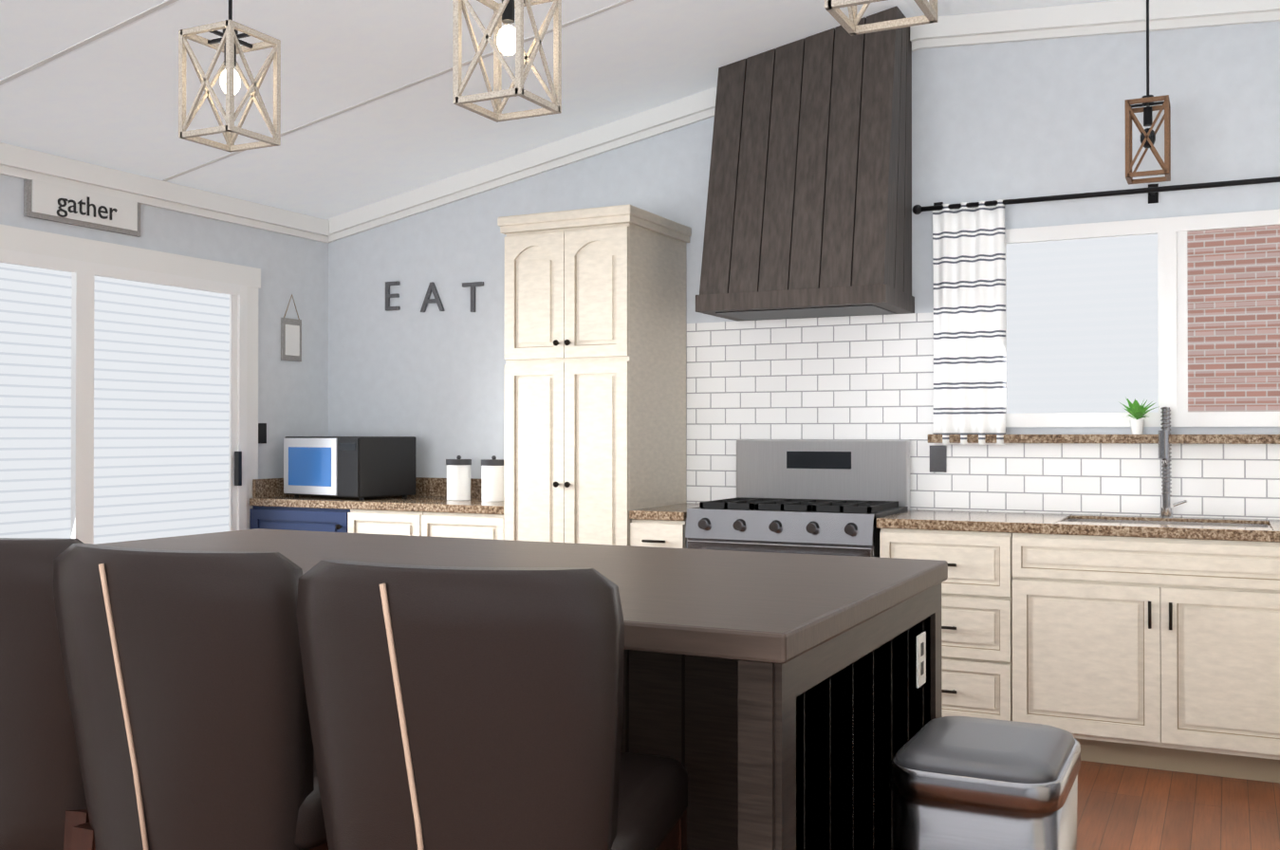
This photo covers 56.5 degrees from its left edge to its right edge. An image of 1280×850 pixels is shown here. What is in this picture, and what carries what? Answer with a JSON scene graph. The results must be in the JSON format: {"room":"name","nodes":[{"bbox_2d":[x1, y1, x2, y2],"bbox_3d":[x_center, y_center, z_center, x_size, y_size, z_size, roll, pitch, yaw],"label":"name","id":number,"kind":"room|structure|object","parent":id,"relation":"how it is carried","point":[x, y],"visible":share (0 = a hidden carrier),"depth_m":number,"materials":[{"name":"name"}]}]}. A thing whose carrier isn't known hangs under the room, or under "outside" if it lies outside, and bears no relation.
{"room":"kitchen","nodes":[
{"label":"kitchen","id":0,"kind":"room"},
{"bbox_2d":[0,174,328,479],"bbox_3d":[-2.638,-0.408,5.429,0.140,3.400,3.420,0,0,26],"label":"wall","id":1,"kind":"structure","parent":0,"point":[292,398],"depth_m":6.53,"materials":[{"name":"grey paint"}]},
{"bbox_2d":[23,179,140,237],"bbox_3d":[-2.537,-1.000,5.448,0.024,0.185,0.605,0,0,26],"label":"sign board","id":2,"kind":"object","parent":1,"relation":"attached to","point":[41,198],"visible":0.89,"depth_m":5.41,"materials":[{"name":"grey wood"}]},
{"bbox_2d":[56,196,117,220],"bbox_3d":[-2.524,-0.986,5.442,0.004,0.114,0.320,0,0,26],"label":"gather sign","id":3,"kind":"object","parent":2,"relation":"attached to","point":[81,202],"visible":1,"depth_m":5.41,"materials":[{"name":"black"}]},
{"bbox_2d":[0,223,260,544],"bbox_3d":[-2.527,0.221,5.423,0.059,2.143,2.202,0,0,26],"label":"door frame","id":4,"kind":"structure","parent":1,"relation":"attached to","point":[128,393],"depth_m":5.63,"materials":[{"name":"white"}]},
{"bbox_2d":[0,142,330,242],"bbox_3d":[-2.593,-1.096,5.322,0.060,0.202,3.579,0,0,26],"label":"crown molding","id":5,"kind":"structure","parent":1,"relation":"attached to","point":[15,161],"depth_m":5.77,"materials":[{"name":"white wood"}]},
{"bbox_2d":[253,478,268,496],"bbox_3d":[-1.926,0.341,6.614,0.020,0.100,0.595,0,0,26],"label":"backsplash","id":6,"kind":"structure","parent":1,"relation":"attached to","point":[260,486],"depth_m":6.38,"materials":[{"name":"brown stone"}]},
{"bbox_2d":[258,423,266,444],"bbox_3d":[-2.050,0.045,6.446,0.006,0.110,0.070,0,0,26],"label":"outlet","id":7,"kind":"object","parent":1,"relation":"attached to","point":[262,433],"visible":0.79,"depth_m":6.45,"materials":[{"name":"black plastic"}]},
{"bbox_2d":[280,294,301,361],"bbox_3d":[-1.945,-0.544,6.650,0.014,0.372,0.150,0,0,26],"label":"hanging sign","id":8,"kind":"object","parent":1,"relation":"attached to","point":[290,339],"visible":1,"depth_m":6.64,"materials":[{"name":"grey wood"}]},
{"bbox_2d":[0,0,1116,219],"bbox_3d":[-0.948,-1.563,2.269,6.500,0.832,8.000,0,0,26],"label":"ceiling","id":9,"kind":"structure","parent":0,"point":[108,101],"depth_m":5.12,"materials":[{"name":"paint"}]},
{"bbox_2d":[178,0,280,152],"bbox_3d":[-1.232,-1.217,3.579,0.206,0.732,0.206,0,0,26],"label":"pendant light","id":10,"kind":"object","parent":9,"relation":"hanging from","point":[229,45],"visible":1,"depth_m":3.54,"materials":[{"name":"beige wood"}]},
{"bbox_2d":[0,0,633,181],"bbox_3d":[-0.796,-1.537,2.350,5.900,0.642,4.902,0,0,26],"label":"ceiling trim","id":11,"kind":"structure","parent":9,"relation":"attached to","point":[89,40],"depth_m":4.77,"materials":[{"name":"white wood"}]},
{"bbox_2d":[452,0,561,122],"bbox_3d":[-0.348,-1.302,3.142,0.206,0.934,0.206,0,0,26],"label":"pendant light","id":12,"kind":"object","parent":9,"relation":"hanging from","point":[508,40],"visible":1,"depth_m":3.12,"materials":[{"name":"beige wood"}]},
{"bbox_2d":[824,0,937,35],"bbox_3d":[0.548,-1.374,2.699,0.206,0.891,0.206,0,0,26],"label":"pendant light","id":13,"kind":"object","parent":9,"relation":"hanging from","point":[850,27],"visible":1,"depth_m":2.75,"materials":[{"name":"beige wood"}]},
{"bbox_2d":[1124,0,1170,185],"bbox_3d":[1.989,-1.370,4.664,0.156,0.813,0.156,0,0,26],"label":"light","id":14,"kind":"object","parent":9,"relation":"hanging from","point":[1147,136],"visible":1,"depth_m":4.63,"materials":[{"name":"brown wood"}]},
{"bbox_2d":[327,20,1279,519],"bbox_3d":[0.365,-0.404,5.929,7.400,3.400,0.140,0,0,26],"label":"wall","id":15,"kind":"structure","parent":0,"point":[1020,120],"depth_m":5.38,"materials":[{"name":"grey paint"}]},
{"bbox_2d":[385,280,399,311],"bbox_3d":[-1.396,-0.728,6.712,0.093,0.160,0.016,0,0,26],"label":"letter sign","id":16,"kind":"object","parent":15,"relation":"attached to","point":[388,295],"visible":0.88,"depth_m":6.71,"materials":[{"name":"grey metal"}]},
{"bbox_2d":[420,281,445,312],"bbox_3d":[-1.150,-0.709,6.590,0.157,0.161,0.016,0,0,26],"label":"letter sign","id":17,"kind":"object","parent":15,"relation":"attached to","point":[431,288],"visible":0.96,"depth_m":6.58,"materials":[{"name":"grey metal"}]},
{"bbox_2d":[431,477,500,496],"bbox_3d":[-1.081,0.340,6.541,1.600,0.100,0.024,0,0,26],"label":"backsplash","id":18,"kind":"structure","parent":15,"relation":"attached to","point":[449,486],"depth_m":6.11,"materials":[{"name":"brown stone"}]},
{"bbox_2d":[462,281,483,312],"bbox_3d":[-0.908,-0.694,6.470,0.134,0.160,0.016,0,0,26],"label":"sign","id":19,"kind":"object","parent":15,"relation":"attached to","point":[473,286],"visible":0.88,"depth_m":6.46,"materials":[{"name":"grey metal"}]},
{"bbox_2d":[330,86,717,241],"bbox_3d":[-0.657,-1.364,6.335,2.515,0.600,0.049,0,0,26],"label":"crown molding","id":20,"kind":"structure","parent":15,"relation":"attached to","point":[699,106],"depth_m":6.28,"materials":[{"name":"white wood"}]},
{"bbox_2d":[694,6,915,321],"bbox_3d":[0.749,-1.164,5.379,0.864,1.321,0.512,0,0,26],"label":"hood","id":21,"kind":"object","parent":15,"relation":"attached to","point":[808,211],"depth_m":5.25,"materials":[{"name":"black wood"}]},
{"bbox_2d":[928,445,946,472],"bbox_3d":[1.341,0.152,5.354,0.075,0.120,0.005,0,0,26],"label":"outlet plate","id":22,"kind":"object","parent":15,"relation":"attached to","point":[937,454],"depth_m":5.35,"materials":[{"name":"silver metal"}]},
{"bbox_2d":[909,0,1279,51],"bbox_3d":[2.346,-1.695,4.852,2.485,0.287,0.049,0,0,26],"label":"crown molding","id":23,"kind":"structure","parent":15,"relation":"attached to","point":[998,27],"depth_m":5.06,"materials":[{"name":"white wood"}]},
{"bbox_2d":[912,176,1279,214],"bbox_3d":[2.115,-0.966,4.925,1.964,0.080,0.110,0,0,26],"label":"curtain rod","id":24,"kind":"object","parent":15,"relation":"attached to","point":[1152,190],"visible":0.96,"depth_m":4.96,"materials":[{"name":"black metal"}]},
{"bbox_2d":[932,199,1005,445],"bbox_3d":[1.441,-0.445,5.219,0.313,1.062,0.061,0,0,26],"label":"curtain","id":25,"kind":"object","parent":24,"relation":"hanging from","point":[969,255],"visible":1,"depth_m":5.22,"materials":[{"name":"white fabric"}]},
{"bbox_2d":[927,434,1279,444],"bbox_3d":[2.148,0.058,4.905,1.900,0.038,0.093,0,0,26],"label":"window sill","id":26,"kind":"structure","parent":15,"relation":"attached to","point":[1153,438],"depth_m":4.93,"materials":[{"name":"brown stone"}]},
{"bbox_2d":[1004,209,1279,426],"bbox_3d":[2.184,-0.425,4.928,1.415,0.865,0.039,0,0,26],"label":"window","id":27,"kind":"structure","parent":15,"relation":"in","point":[1179,316],"depth_m":4.98,"materials":[{"name":"white glass"}]},
{"bbox_2d":[1156,407,1187,515],"bbox_3d":[2.131,0.074,4.770,0.103,0.607,0.246,0,0,26],"label":"faucet","id":28,"kind":"object","parent":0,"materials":[{"name":"silver metal"}]},
{"bbox_2d":[1076,760,1279,849],"bbox_3d":[-1.351,1.320,2.447,7.400,0.100,8.000,0,0,26],"label":"floor","id":29,"kind":"structure","parent":0,"point":[1123,807],"depth_m":3.95,"materials":[{"name":"brown wood"}]},
{"bbox_2d":[0,537,89,849],"bbox_3d":[-1.150,0.740,2.425,0.500,1.064,0.617,0,0,18],"label":"stool","id":30,"kind":"object","parent":29,"relation":"on","point":[43,804],"visible":0.46,"depth_m":2.14,"materials":[{"name":"brown leather"}]},
{"bbox_2d":[53,543,328,849],"bbox_3d":[-0.699,0.738,2.190,0.500,1.064,0.617,0,0,21],"label":"stool","id":31,"kind":"object","parent":29,"relation":"on","point":[184,679],"visible":0.9,"depth_m":1.92,"materials":[{"name":"brown leather"}]},
{"bbox_2d":[249,503,348,532],"bbox_3d":[-1.639,0.866,6.470,0.658,0.868,0.639,0,0,26],"label":"base cabinet","id":32,"kind":"object","parent":29,"relation":"on","point":[309,517],"depth_m":6.19,"materials":[{"name":"blue wood"}]},
{"bbox_2d":[249,496,500,511],"bbox_3d":[-1.218,0.408,6.262,1.600,0.040,0.644,0,0,26],"label":"countertop","id":33,"kind":"structure","parent":32,"relation":"on","point":[433,503],"depth_m":6.03,"materials":[{"name":"brown stone"}]},
{"bbox_2d":[283,436,416,500],"bbox_3d":[-1.571,0.226,6.434,0.600,0.327,0.414,0,-1,35],"label":"microwave","id":34,"kind":"object","parent":33,"relation":"on","point":[324,468],"depth_m":6.26,"materials":[{"name":"black metal"}]},
{"bbox_2d":[348,507,420,536],"bbox_3d":[-1.166,0.864,6.236,0.514,0.868,0.639,0,0,26],"label":"base cabinet","id":35,"kind":"object","parent":29,"relation":"on","point":[391,521],"depth_m":5.94,"materials":[{"name":"beige wood"}]},
{"bbox_2d":[420,507,500,539],"bbox_3d":[-0.719,0.862,6.015,0.484,0.868,0.639,0,0,26],"label":"base cabinet","id":36,"kind":"object","parent":29,"relation":"on","point":[473,525],"depth_m":5.74,"materials":[{"name":"beige wood"}]},
{"bbox_2d":[296,559,687,849],"bbox_3d":[-0.213,0.736,1.950,0.500,1.064,0.617,0,0,15],"label":"stool","id":37,"kind":"object","parent":29,"relation":"on","point":[457,708],"visible":1,"depth_m":1.68,"materials":[{"name":"brown leather"}]},
{"bbox_2d":[500,211,689,545],"bbox_3d":[-0.206,0.180,5.761,0.652,2.230,0.648,0,0,26],"label":"tall cabinet","id":38,"kind":"object","parent":29,"relation":"on","point":[595,410],"depth_m":5.49,"materials":[{"name":"beige wood"}]},
{"bbox_2d":[625,500,697,548],"bbox_3d":[0.214,0.840,5.543,0.271,0.905,0.657,0,0,26],"label":"base cabinet","id":39,"kind":"object","parent":29,"relation":"on","point":[657,525],"depth_m":5.28,"materials":[{"name":"beige wood"}]},
{"bbox_2d":[620,574,947,849],"bbox_3d":[-0.524,0.835,3.000,2.310,0.879,1.262,0,0,26],"label":"kitchen island","id":40,"kind":"object","parent":29,"relation":"on","point":[782,701],"depth_m":2.46,"materials":[{"name":"brown wood"}]},
{"bbox_2d":[96,528,947,657],"bbox_3d":[-0.535,0.369,2.988,2.330,0.050,1.240,0,0,26],"label":"island countertop","id":41,"kind":"structure","parent":40,"relation":"on","point":[778,604],"depth_m":2.74,"materials":[{"name":"stone"}]},
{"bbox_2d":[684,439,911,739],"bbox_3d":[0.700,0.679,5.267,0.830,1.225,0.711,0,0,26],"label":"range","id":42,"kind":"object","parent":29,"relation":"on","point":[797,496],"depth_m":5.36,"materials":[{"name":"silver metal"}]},
{"bbox_2d":[686,496,902,515],"bbox_3d":[0.708,0.363,5.286,0.830,0.045,0.553,0,0,26],"label":"cooktop","id":43,"kind":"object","parent":42,"relation":"attached to","point":[730,503],"depth_m":5.14,"materials":[{"name":"black metal"}]},
{"bbox_2d":[875,507,1046,723],"bbox_3d":[1.359,0.836,4.976,0.586,0.905,0.657,0,0,26],"label":"base cabinet","id":44,"kind":"object","parent":29,"relation":"on","point":[984,594],"depth_m":4.66,"materials":[{"name":"beige wood"}]},
{"bbox_2d":[889,716,1080,849],"bbox_3d":[0.671,0.925,2.208,0.350,0.687,0.404,0,0,26],"label":"trash can","id":45,"kind":"object","parent":29,"relation":"on","point":[962,783],"visible":1,"depth_m":2.07,"materials":[{"name":"silver metal"}]},
{"bbox_2d":[1027,511,1279,783],"bbox_3d":[2.067,0.834,4.626,1.109,0.905,0.657,0,0,26],"label":"base cabinet","id":46,"kind":"object","parent":29,"relation":"on","point":[1105,623],"depth_m":4.38,"materials":[{"name":"beige wood"}]}
]}

